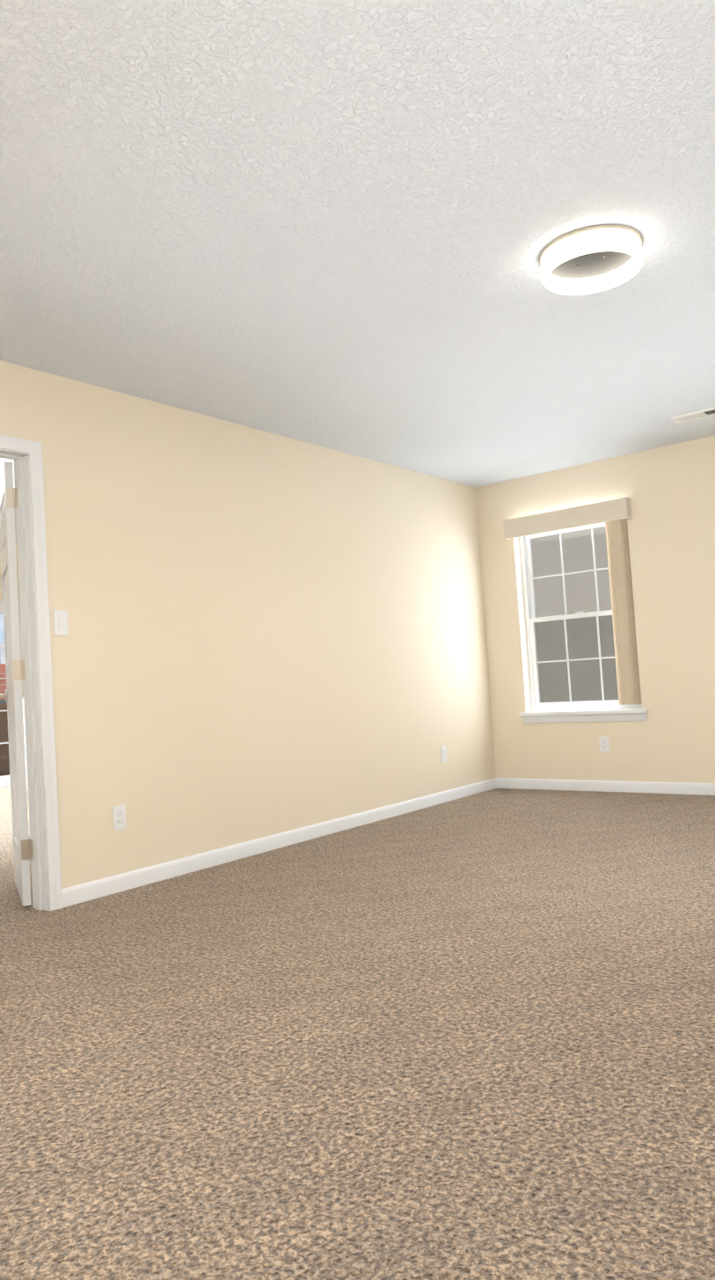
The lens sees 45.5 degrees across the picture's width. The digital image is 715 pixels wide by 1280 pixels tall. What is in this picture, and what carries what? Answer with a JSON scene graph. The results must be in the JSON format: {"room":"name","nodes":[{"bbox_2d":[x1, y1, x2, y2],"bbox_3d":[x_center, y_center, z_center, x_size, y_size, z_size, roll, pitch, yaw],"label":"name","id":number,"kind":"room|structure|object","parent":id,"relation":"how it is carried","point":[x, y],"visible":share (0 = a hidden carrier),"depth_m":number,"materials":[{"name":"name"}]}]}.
{"room":"empty bedroom","nodes":[
{"label":"empty bedroom","id":0,"kind":"room"},
{"bbox_2d":[0,458,17,544],"bbox_3d":[-3.641,-1.606,7.279,7.500,1.187,5.615,-6,-4,38],"label":"ceiling","id":1,"kind":"structure","parent":0,"point":[2,461],"depth_m":7.46,"materials":[{"name":"white"}]},
{"bbox_2d":[0,544,27,785],"bbox_3d":[-4.186,-0.371,9.294,0.150,4.000,3.150,-6,-4,38],"label":"wall","id":2,"kind":"structure","parent":0,"point":[1,599],"depth_m":9.59,"materials":[{"name":"beige paint"}]},
{"bbox_2d":[0,584,19,597],"bbox_3d":[-4.358,-0.535,8.893,0.088,0.140,2.130,-6,-4,38],"label":"slider","id":3,"kind":"object","parent":2,"relation":"attached to","point":[1,593],"depth_m":9.38,"materials":[{"name":"fabric"}]},
{"bbox_2d":[0,600,27,788],"bbox_3d":[-4.377,0.596,8.910,0.138,2.060,1.890,-6,-4,38],"label":"slider","id":4,"kind":"object","parent":2,"relation":"in","point":[4,781],"visible":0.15,"depth_m":9.51,"materials":[{"name":"white plastic"}]},
{"bbox_2d":[0,360,495,888],"bbox_3d":[-0.716,-0.798,4.908,0.120,4.000,5.670,-6,-4,38],"label":"wall","id":5,"kind":"structure","parent":0,"point":[269,633],"depth_m":4.76,"materials":[{"name":"beige paint"}]},
{"bbox_2d":[0,461,31,906],"bbox_3d":[-1.661,0.206,4.160,0.575,2.018,0.326,-6,-4,38],"label":"double door","id":6,"kind":"structure","parent":5,"relation":"in","point":[13,694],"depth_m":3.91,"materials":[{"name":"white wood"}]},
{"bbox_2d":[0,435,62,910],"bbox_3d":[-1.862,0.152,3.355,0.156,2.097,1.370,-6,-4,38],"label":"door frame","id":7,"kind":"structure","parent":5,"relation":"attached to","point":[25,455],"depth_m":3.82,"materials":[{"name":"white wood"}]},
{"bbox_2d":[52,610,68,635],"bbox_3d":[-1.358,-0.079,3.910,0.010,0.116,0.070,-6,-4,38],"label":"light switch","id":8,"kind":"object","parent":5,"relation":"attached to","point":[60,622],"visible":1,"depth_m":3.91,"materials":[{"name":"white plastic"}]},
{"bbox_2d":[112,804,126,830],"bbox_3d":[-1.135,0.848,4.074,0.008,0.114,0.070,-6,-4,38],"label":"outlet","id":9,"kind":"object","parent":5,"relation":"attached to","point":[119,817],"visible":1,"depth_m":4.07,"materials":[{"name":"white plastic"}]},
{"bbox_2d":[61,778,714,907],"bbox_3d":[0.742,0.985,2.997,4.250,0.080,6.500,-6,-4,38],"label":"baseboard","id":10,"kind":"structure","parent":5,"relation":"attached to","point":[92,890],"depth_m":5.25,"materials":[{"name":"white wood"}]},
{"bbox_2d":[440,746,446,763],"bbox_3d":[0.638,0.844,6.293,0.008,0.114,0.070,-6,-4,38],"label":"outlet","id":11,"kind":"object","parent":5,"relation":"attached to","point":[443,752],"visible":1,"depth_m":6.29,"materials":[{"name":"white plastic"}]},
{"bbox_2d":[0,785,714,1279],"bbox_3d":[-1.569,1.298,4.428,10.020,0.120,7.490,-6,-4,38],"label":"floor","id":12,"kind":"structure","parent":0,"point":[469,1038],"depth_m":2.10,"materials":[{"name":"carpet"}]},
{"bbox_2d":[0,0,714,487],"bbox_3d":[0.608,-1.480,3.100,4.540,0.140,6.840,-6,-4,38],"label":"ceiling","id":13,"kind":"structure","parent":0,"point":[339,225],"depth_m":2.78,"materials":[{"name":"white paint"}]},
{"bbox_2d":[538,224,642,295],"bbox_3d":[0.853,-1.382,3.122,0.366,0.082,0.366,-6,-4,38],"label":"ceiling light","id":14,"kind":"object","parent":13,"relation":"attached to","point":[591,259],"visible":1,"depth_m":3.10,"materials":[{"name":"white metal"}]},
{"bbox_2d":[670,407,714,423],"bbox_3d":[2.136,-1.394,5.258,0.360,0.012,0.150,-6,-4,38],"label":"ceiling vent","id":15,"kind":"object","parent":13,"relation":"in","point":[694,415],"visible":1,"depth_m":5.29,"materials":[{"name":"white metal"}]},
{"bbox_2d":[475,435,714,783],"bbox_3d":[2.765,-0.278,5.647,4.540,2.600,0.170,-6,-4,38],"label":"wall","id":16,"kind":"structure","parent":0,"point":[668,490],"depth_m":6.12,"materials":[{"name":"beige paint"}]},
{"bbox_2d":[518,522,647,723],"bbox_3d":[1.679,-0.146,6.489,1.010,1.527,0.200,-6,-4,38],"label":"window","id":17,"kind":"structure","parent":16,"relation":"in","point":[601,709],"depth_m":6.59,"materials":[{"name":"white"}]},
{"bbox_2d":[502,497,640,705],"bbox_3d":[1.633,-0.242,6.444,0.990,1.483,0.175,-6,-4,38],"label":"vertical blinds","id":18,"kind":"object","parent":17,"relation":"attached to","point":[614,515],"visible":1,"depth_m":6.25,"materials":[{"name":"fabric"}]},
{"bbox_2d":[598,736,609,752],"bbox_3d":[1.819,0.770,6.291,0.070,0.114,0.008,-6,-4,38],"label":"electrical outlet","id":19,"kind":"object","parent":16,"relation":"attached to","point":[604,745],"visible":1,"depth_m":6.29,"materials":[{"name":"white plastic"}]},
{"label":"outside","id":20,"kind":"structure","parent":0,"visible":0},
{"bbox_2d":[0,641,5,654],"bbox_3d":[-35.451,9.153,104.618,10.100,18.062,15.521,-6,-4,38],"label":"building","id":21,"kind":"structure","parent":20,"point":[2,650],"materials":[{"name":"white"}]},
{"bbox_2d":[0,654,5,663],"bbox_3d":[-46.722,10.114,90.394,10.100,16.177,17.604,-6,-4,38],"label":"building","id":22,"kind":"structure","parent":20,"point":[3,655],"materials":[{"name":"white"}]},
{"bbox_3d":[-4.816,1.784,9.800,1.800,0.110,3.150,-6,-4,38],"label":"floor","id":23,"kind":"structure","parent":0,"visible":0},
{"bbox_2d":[0,703,9,776],"bbox_3d":[-5.487,1.376,10.337,0.150,1.060,3.150,-6,-4,38],"label":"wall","id":24,"kind":"structure","parent":23,"relation":"on","point":[4,766],"depth_m":11.25,"materials":[{"name":"brown brick"}]},
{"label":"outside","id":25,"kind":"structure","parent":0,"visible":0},
{"bbox_2d":[0,663,6,699],"bbox_3d":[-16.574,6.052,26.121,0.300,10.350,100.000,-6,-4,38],"label":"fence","id":26,"kind":"object","parent":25,"point":[3,680],"depth_m":31.05,"materials":[{"name":"red brick"}]},
{"bbox_2d":[530,526,618,702],"bbox_3d":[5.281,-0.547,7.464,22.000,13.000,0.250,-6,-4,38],"label":"window glass","id":27,"kind":"object","parent":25,"point":[543,563],"depth_m":9.64,"materials":[{"name":"beige"}]}
]}

